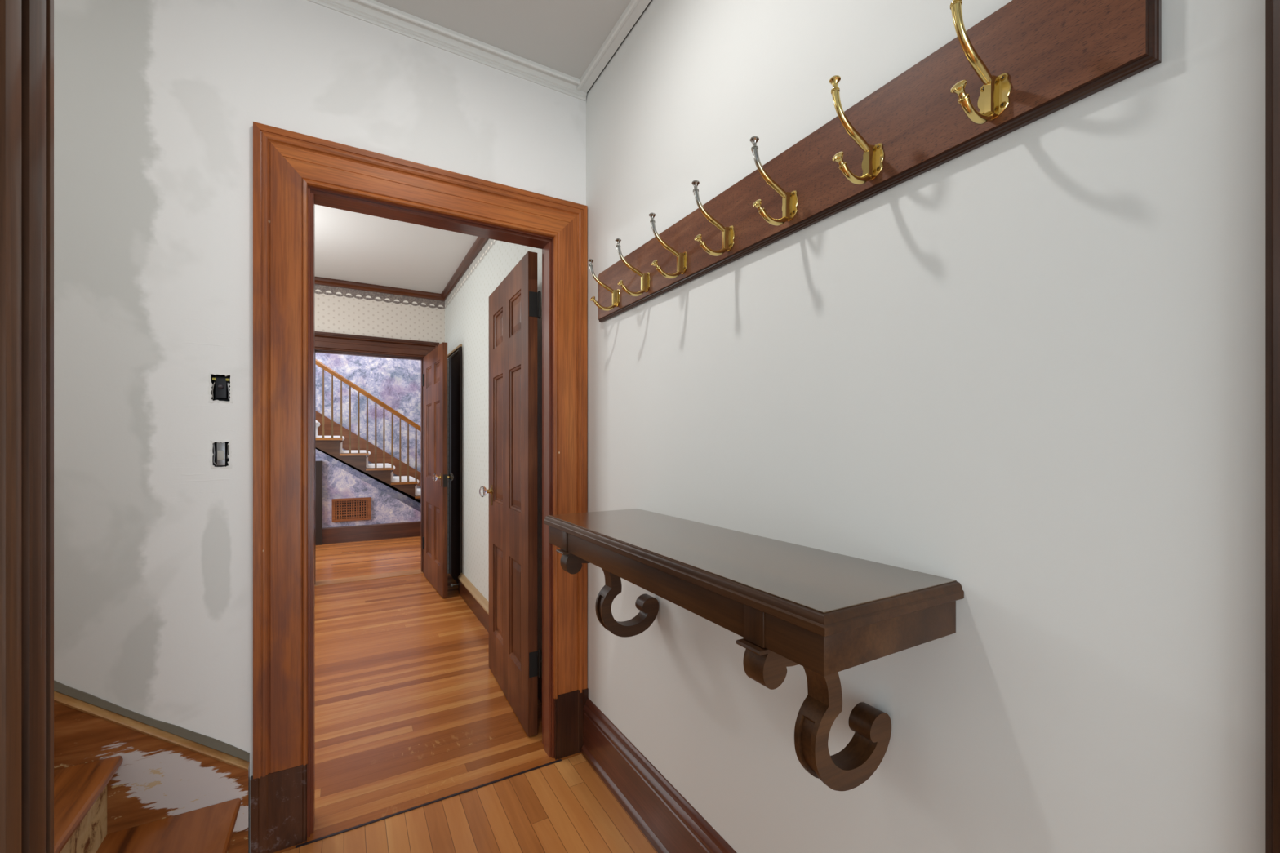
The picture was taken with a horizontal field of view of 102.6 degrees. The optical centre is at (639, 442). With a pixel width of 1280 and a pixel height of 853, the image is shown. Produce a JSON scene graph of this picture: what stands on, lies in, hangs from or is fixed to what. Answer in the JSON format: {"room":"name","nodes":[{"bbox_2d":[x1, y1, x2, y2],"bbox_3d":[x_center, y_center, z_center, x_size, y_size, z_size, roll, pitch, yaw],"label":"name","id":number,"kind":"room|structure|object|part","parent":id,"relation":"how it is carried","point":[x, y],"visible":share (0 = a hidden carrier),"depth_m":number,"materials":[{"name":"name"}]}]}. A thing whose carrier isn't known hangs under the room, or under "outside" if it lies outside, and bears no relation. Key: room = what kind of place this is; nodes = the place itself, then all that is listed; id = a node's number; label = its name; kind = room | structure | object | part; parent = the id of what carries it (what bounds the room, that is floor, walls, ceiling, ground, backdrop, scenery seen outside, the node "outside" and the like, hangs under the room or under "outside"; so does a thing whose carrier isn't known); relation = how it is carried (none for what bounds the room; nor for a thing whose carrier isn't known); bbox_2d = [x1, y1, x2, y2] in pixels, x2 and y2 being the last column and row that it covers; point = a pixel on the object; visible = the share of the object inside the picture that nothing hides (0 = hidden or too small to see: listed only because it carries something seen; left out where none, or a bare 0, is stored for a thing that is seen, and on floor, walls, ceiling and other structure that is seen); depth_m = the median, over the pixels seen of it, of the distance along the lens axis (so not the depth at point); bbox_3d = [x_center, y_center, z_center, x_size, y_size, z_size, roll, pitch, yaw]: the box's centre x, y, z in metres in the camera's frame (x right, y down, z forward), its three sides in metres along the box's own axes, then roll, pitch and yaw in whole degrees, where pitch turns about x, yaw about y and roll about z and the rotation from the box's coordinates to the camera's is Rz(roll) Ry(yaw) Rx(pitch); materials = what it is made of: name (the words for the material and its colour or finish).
{"room":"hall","nodes":[
{"label":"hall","id":0,"kind":"room"},
{"bbox_2d":[53,680,249,852],"bbox_3d":[-1.610,0.432,0.593,1.706,1.616,1.192,0,0,-30],"label":"staircase","id":1,"kind":"structure","parent":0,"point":[126,780],"depth_m":1.38,"materials":[{"name":"brown wood"}]},
{"bbox_3d":[-1.901,0.309,1.096,1.706,1.324,0.028,0,0,-30],"label":"skirt moulding","id":2,"kind":"part","parent":1,"relation":"part of","materials":[{"name":"brown wood"}]},
{"bbox_2d":[53,0,586,852],"bbox_3d":[-1.464,-0.119,1.435,3.100,2.718,0.120,0,0,-30],"label":"wall","id":3,"kind":"structure","parent":0,"point":[157,103],"depth_m":1.46,"materials":[{"name":"paint"}]},
{"bbox_2d":[208,372,233,403],"bbox_3d":[-1.241,-0.161,1.522,0.063,0.096,0.057,0,0,-30],"label":"switch box","id":4,"kind":"object","parent":3,"relation":"attached to","point":[220,388],"visible":0.98,"depth_m":1.51,"materials":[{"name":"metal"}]},
{"bbox_2d":[215,377,228,399],"bbox_3d":[-1.240,-0.161,1.521,0.026,0.060,0.036,0,0,-30],"label":"switch","id":5,"kind":"object","parent":4,"relation":"attached to","point":[221,384],"depth_m":1.51,"materials":[{"name":"black plastic"}]},
{"bbox_2d":[208,439,232,469],"bbox_3d":[-1.241,0.034,1.524,0.056,0.091,0.054,0,0,-30],"label":"outlet box","id":6,"kind":"object","parent":3,"relation":"attached to","point":[220,450],"visible":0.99,"depth_m":1.50,"materials":[{"name":"metal"}]},
{"bbox_2d":[217,450,224,460],"bbox_3d":[-1.229,0.036,1.503,0.016,0.029,0.006,0,0,-30],"label":"receptacle","id":7,"kind":"object","parent":6,"relation":"attached to","point":[220,454],"depth_m":1.50,"materials":[{"name":"plastic"}]},
{"bbox_2d":[250,121,588,852],"bbox_3d":[-0.717,0.142,1.852,1.092,2.195,0.146,0,0,-30],"label":"doorway","id":8,"kind":"structure","parent":3,"relation":"in","point":[294,172],"depth_m":1.61,"materials":[{"name":"brown wood"}]},
{"bbox_3d":[-1.096,0.024,1.565,0.136,1.957,0.022,0,0,-30],"label":"casing","id":9,"kind":"part","parent":8,"relation":"part of","materials":[{"name":"brown wood"}]},
{"bbox_3d":[-0.686,-0.881,1.802,1.083,0.148,0.022,0,0,-30],"label":"head casing","id":10,"kind":"part","parent":8,"relation":"part of","materials":[{"name":"brown wood"}]},
{"bbox_3d":[-0.276,0.024,2.039,0.136,1.957,0.022,0,0,-30],"label":"casing","id":11,"kind":"part","parent":8,"relation":"part of","materials":[{"name":"brown wood"}]},
{"bbox_2d":[295,759,561,848],"bbox_3d":[-0.681,1.244,1.785,0.863,0.013,0.008,0,0,-30],"label":"threshold","id":12,"kind":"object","parent":3,"relation":"attached to","point":[559,760],"depth_m":1.75,"materials":[{"name":"wood"}]},
{"bbox_2d":[307,0,590,101],"bbox_3d":[-1.486,-1.409,1.321,2.949,0.039,0.055,0,0,-30],"label":"crown molding","id":13,"kind":"structure","parent":3,"relation":"attached to","point":[372,11],"depth_m":1.80,"materials":[{"name":"paint"}]},
{"bbox_2d":[315,352,420,511],"bbox_3d":[-3.826,-0.785,7.421,5.200,4.050,0.120,0,0,-30],"label":"wall","id":14,"kind":"structure","parent":0,"point":[395,382],"depth_m":7.37,"materials":[{"name":"paint"}]},
{"bbox_2d":[315,536,420,581],"bbox_3d":[-3.108,1.270,6.179,5.200,0.060,2.990,0,0,-30],"label":"floor","id":15,"kind":"structure","parent":0,"point":[367,557],"depth_m":5.52,"materials":[{"name":"brown wood"}]},
{"bbox_2d":[315,359,420,502],"bbox_3d":[-3.672,-0.181,6.876,3.479,2.914,0.977,0,0,-30],"label":"staircase","id":16,"kind":"structure","parent":15,"relation":"on","point":[331,437],"depth_m":6.60,"materials":[{"name":"brown wood"}]},
{"bbox_3d":[-3.495,-0.633,6.498,2.850,2.009,0.068,0,0,-30],"label":"handrail","id":17,"kind":"part","parent":16,"relation":"part of","materials":[{"name":"brown wood"}]},
{"bbox_2d":[315,454,420,528],"bbox_3d":[-3.250,0.690,6.654,1.630,1.100,0.025,0,0,-30],"label":"wall","id":18,"kind":"structure","parent":0,"point":[337,482],"depth_m":6.46,"materials":[{"name":"paint"}]},
{"bbox_2d":[315,461,322,545],"bbox_3d":[-3.926,0.730,6.233,0.098,1.020,0.078,0,0,-30],"label":"trim","id":19,"kind":"structure","parent":18,"relation":"attached to","point":[318,464],"depth_m":6.21,"materials":[{"name":"brown wood"}]},
{"bbox_2d":[332,497,370,522],"bbox_3d":[-3.612,0.835,6.418,0.424,0.284,0.022,0,0,-30],"label":"air vent","id":20,"kind":"object","parent":18,"relation":"in","point":[346,509],"visible":1,"depth_m":6.41,"materials":[{"name":"brown wood"}]},
{"bbox_2d":[321,520,420,544],"bbox_3d":[-3.344,1.141,6.572,1.255,0.198,0.023,0,0,-30],"label":"baseboard","id":21,"kind":"structure","parent":18,"relation":"attached to","point":[408,529],"depth_m":6.51,"materials":[{"name":"brown wood"}]},
{"bbox_2d":[315,568,423,586],"bbox_3d":[-2.481,1.268,4.714,1.020,0.064,0.175,0,0,-30],"label":"threshold","id":22,"kind":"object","parent":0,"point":[355,579],"depth_m":4.70,"materials":[{"name":"brown wood"}]},
{"bbox_2d":[315,284,444,344],"bbox_3d":[-2.881,-0.119,4.486,2.500,2.718,0.170,0,0,-30],"label":"wall","id":23,"kind":"structure","parent":0,"point":[340,310],"depth_m":4.67,"materials":[{"name":"paper"}]},
{"bbox_2d":[315,331,439,582],"bbox_3d":[-2.470,0.140,4.707,1.149,2.200,0.199,0,0,-30],"label":"doorway","id":24,"kind":"structure","parent":23,"relation":"in","point":[325,342],"depth_m":4.67,"materials":[{"name":"brown wood"}]},
{"bbox_3d":[-2.427,-0.885,4.633,1.149,0.150,0.029,0,0,-30],"label":"head casing","id":25,"kind":"part","parent":24,"relation":"part of","materials":[{"name":"brown wood"}]},
{"bbox_3d":[-1.988,0.140,4.886,0.136,2.200,0.029,0,0,-30],"label":"casing","id":26,"kind":"part","parent":24,"relation":"part of","materials":[{"name":"brown wood"}]},
{"bbox_2d":[315,276,444,301],"bbox_3d":[-2.895,-1.400,4.356,2.345,0.056,0.040,0,0,-30],"label":"crown molding","id":27,"kind":"structure","parent":23,"relation":"attached to","point":[318,280],"depth_m":4.64,"materials":[{"name":"brown wood"}]},
{"bbox_2d":[315,204,477,293],"bbox_3d":[-2.015,-1.478,3.037,2.550,0.100,3.205,0,0,-30],"label":"ceiling","id":28,"kind":"structure","parent":0,"point":[350,246],"depth_m":3.80,"materials":[{"name":"paint"}]},
{"bbox_2d":[273,573,657,852],"bbox_3d":[-1.385,1.270,1.298,3.100,0.060,6.835,0,0,-30],"label":"floor","id":29,"kind":"structure","parent":0,"point":[411,711],"depth_m":2.06,"materials":[{"name":"brown wood"}]},
{"bbox_2d":[374,0,631,79],"bbox_3d":[-0.533,-1.478,-0.126,3.150,0.100,3.515,0,0,-30],"label":"ceiling","id":30,"kind":"structure","parent":0,"point":[563,36],"depth_m":1.74,"materials":[{"name":"paint"}]},
{"bbox_2d":[444,0,1265,852],"bbox_3d":[-0.123,-0.119,2.031,0.128,2.718,6.840,0,0,-30],"label":"wall","id":31,"kind":"structure","parent":0,"point":[1025,371],"depth_m":0.82,"materials":[{"name":"white paint"}]},
{"bbox_2d":[422,342,453,598],"bbox_3d":[-1.773,0.217,4.427,0.160,2.030,0.844,0,0,-32],"label":"door","id":32,"kind":"structure","parent":31,"relation":"in","point":[435,376],"depth_m":4.32,"materials":[{"name":"brown wood"}]},
{"bbox_3d":[-1.867,-0.586,4.576,0.035,0.181,0.242,0,0,-32],"label":"panel","id":33,"kind":"part","parent":32,"relation":"part of","materials":[{"name":"brown wood"}]},
{"bbox_3d":[-1.867,-0.018,4.576,0.035,0.654,0.242,0,0,-32],"label":"panel","id":34,"kind":"part","parent":32,"relation":"part of","materials":[{"name":"brown wood"}]},
{"bbox_3d":[-1.867,0.769,4.576,0.035,0.469,0.242,0,0,-32],"label":"panel","id":35,"kind":"part","parent":32,"relation":"part of","materials":[{"name":"brown wood"}]},
{"bbox_3d":[-1.673,-0.586,4.268,0.035,0.181,0.242,0,0,-32],"label":"panel","id":36,"kind":"part","parent":32,"relation":"part of","materials":[{"name":"brown wood"}]},
{"bbox_3d":[-1.673,-0.018,4.268,0.035,0.654,0.242,0,0,-32],"label":"panel","id":37,"kind":"part","parent":32,"relation":"part of","materials":[{"name":"brown wood"}]},
{"bbox_3d":[-1.673,0.769,4.268,0.035,0.469,0.242,0,0,-32],"label":"panel","id":38,"kind":"part","parent":32,"relation":"part of","materials":[{"name":"brown wood"}]},
{"bbox_3d":[-1.548,0.302,4.071,0.028,0.100,0.002,0,0,-32],"label":"lock plate","id":39,"kind":"part","parent":32,"relation":"part of","materials":[{"name":"brown metal"}]},
{"bbox_2d":[447,344,462,591],"bbox_3d":[-1.649,0.214,4.581,0.073,2.052,0.787,0,0,-30],"label":"door","id":40,"kind":"structure","parent":31,"relation":"in","point":[455,362],"depth_m":4.57,"materials":[{"name":"black wood"}]},
{"bbox_3d":[-1.635,0.225,4.593,0.035,2.030,0.650,0,0,-30],"label":"frame","id":41,"kind":"part","parent":40,"relation":"part of","materials":[{"name":"black wood"}]},
{"bbox_3d":[-1.673,-0.803,4.567,0.018,0.017,0.787,0,0,-30],"label":"head casing","id":42,"kind":"part","parent":40,"relation":"part of","materials":[{"name":"brown wood"}]},
{"bbox_3d":[-1.495,0.223,4.260,0.016,2.035,0.077,0,0,-30],"label":"casing","id":43,"kind":"part","parent":40,"relation":"part of","materials":[{"name":"brown wood"}]},
{"bbox_2d":[440,236,488,300],"bbox_3d":[-1.095,-1.400,3.545,0.040,0.056,3.164,0,0,-30],"label":"crown molding","id":44,"kind":"structure","parent":31,"relation":"attached to","point":[480,242],"depth_m":4.01,"materials":[{"name":"brown wood"}]},
{"bbox_2d":[457,573,542,702],"bbox_3d":[-0.909,1.156,3.228,0.033,0.168,2.300,0,0,-30],"label":"baseboard","id":45,"kind":"structure","parent":31,"relation":"attached to","point":[473,598],"depth_m":3.65,"materials":[{"name":"brown wood"}]},
{"bbox_2d":[479,251,541,737],"bbox_3d":[-0.630,0.214,2.487,0.164,2.035,0.779,0,0,-28],"label":"door","id":46,"kind":"structure","parent":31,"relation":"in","point":[515,304],"depth_m":2.35,"materials":[{"name":"brown wood"}]},
{"bbox_3d":[-0.810,0.260,2.745,0.030,0.036,0.036,0,0,-28],"label":"knob","id":47,"kind":"part","parent":46,"relation":"part of","materials":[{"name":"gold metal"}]},
{"bbox_3d":[-0.712,-0.586,2.637,0.039,0.181,0.210,0,0,-28],"label":"panel","id":48,"kind":"part","parent":46,"relation":"part of","materials":[{"name":"brown wood"}]},
{"bbox_3d":[-0.712,-0.018,2.637,0.039,0.654,0.210,0,0,-28],"label":"panel","id":49,"kind":"part","parent":46,"relation":"part of","materials":[{"name":"brown wood"}]},
{"bbox_3d":[-0.712,0.769,2.637,0.039,0.469,0.210,0,0,-28],"label":"panel","id":50,"kind":"part","parent":46,"relation":"part of","materials":[{"name":"brown wood"}]},
{"bbox_3d":[-0.554,-0.586,2.346,0.039,0.181,0.210,0,0,-28],"label":"panel","id":51,"kind":"part","parent":46,"relation":"part of","materials":[{"name":"brown wood"}]},
{"bbox_3d":[-0.554,-0.018,2.346,0.039,0.654,0.210,0,0,-28],"label":"panel","id":52,"kind":"part","parent":46,"relation":"part of","materials":[{"name":"brown wood"}]},
{"bbox_3d":[-0.554,0.769,2.346,0.039,0.469,0.210,0,0,-28],"label":"panel","id":53,"kind":"part","parent":46,"relation":"part of","materials":[{"name":"brown wood"}]},
{"bbox_2d":[576,0,651,93],"bbox_3d":[0.640,-1.418,0.540,0.045,0.020,3.495,0,0,-30],"label":"crown molding","id":54,"kind":"structure","parent":31,"relation":"attached to","point":[635,8],"depth_m":1.81,"materials":[{"name":"paint"}]},
{"bbox_2d":[581,698,736,852],"bbox_3d":[0.217,1.134,1.298,0.031,0.212,1.751,0,0,-30],"label":"baseboard","id":55,"kind":"structure","parent":31,"relation":"attached to","point":[671,824],"depth_m":1.64,"materials":[{"name":"brown wood"}]},
{"bbox_2d":[543,508,964,791],"bbox_3d":[0.109,0.402,1.191,0.324,0.362,1.060,0,0,-30],"label":"wall shelf","id":56,"kind":"object","parent":31,"relation":"attached to","point":[825,613],"visible":1,"depth_m":0.85,"materials":[{"name":"brown wood"}]},
{"bbox_3d":[0.115,0.222,1.195,0.311,0.002,1.037,0,0,-30],"label":"shelf","id":57,"kind":"part","parent":56,"relation":"part of","materials":[{"name":"brown wood"}]},
{"bbox_2d":[587,0,1161,322],"bbox_3d":[0.184,-0.551,1.252,0.133,0.186,1.543,0,0,-30],"label":"coat rack","id":58,"kind":"object","parent":31,"relation":"attached to","point":[1027,61],"visible":1,"depth_m":0.86,"materials":[{"name":"brown wood"}]},
{"bbox_3d":[-0.088,-0.507,1.794,0.019,0.060,0.045,0,0,-30],"label":"plate","id":59,"kind":"part","parent":58,"relation":"part of","materials":[{"name":"gold metal"}]},
{"bbox_3d":[0.013,-0.507,1.619,0.019,0.060,0.045,0,0,-30],"label":"plate","id":60,"kind":"part","parent":58,"relation":"part of","materials":[{"name":"gold metal"}]},
{"bbox_3d":[0.114,-0.507,1.445,0.019,0.060,0.045,0,0,-30],"label":"plate","id":61,"kind":"part","parent":58,"relation":"part of","materials":[{"name":"gold metal"}]},
{"bbox_3d":[0.213,-0.507,1.272,0.019,0.060,0.045,0,0,-30],"label":"plate","id":62,"kind":"part","parent":58,"relation":"part of","materials":[{"name":"gold metal"}]},
{"bbox_3d":[0.315,-0.507,1.097,0.019,0.060,0.045,0,0,-30],"label":"plate","id":63,"kind":"part","parent":58,"relation":"part of","materials":[{"name":"gold metal"}]},
{"bbox_3d":[0.414,-0.507,0.924,0.019,0.060,0.045,0,0,-30],"label":"plate","id":64,"kind":"part","parent":58,"relation":"part of","materials":[{"name":"gold metal"}]},
{"bbox_3d":[0.514,-0.507,0.751,0.019,0.060,0.045,0,0,-30],"label":"plate","id":65,"kind":"part","parent":58,"relation":"part of","materials":[{"name":"gold metal"}]},
{"bbox_2d":[1265,0,1279,852],"bbox_3d":[0.909,0.140,0.108,0.023,2.200,0.996,0,0,-30],"label":"door frame","id":66,"kind":"structure","parent":31,"relation":"in","point":[1272,7],"depth_m":0.53,"materials":[{"name":"brown wood"}]},
{"bbox_3d":[-0.061,-0.119,-0.555,0.118,2.718,2.300,0,0,-30],"label":"wall","id":67,"kind":"structure","parent":0,"visible":0},
{"bbox_2d":[0,0,53,852],"bbox_3d":[-0.617,-0.070,0.427,0.144,2.620,0.126,0,0,-30],"label":"door frame","id":68,"kind":"structure","parent":67,"relation":"attached to","point":[26,26],"depth_m":0.47,"materials":[{"name":"brown wood"}]}
]}

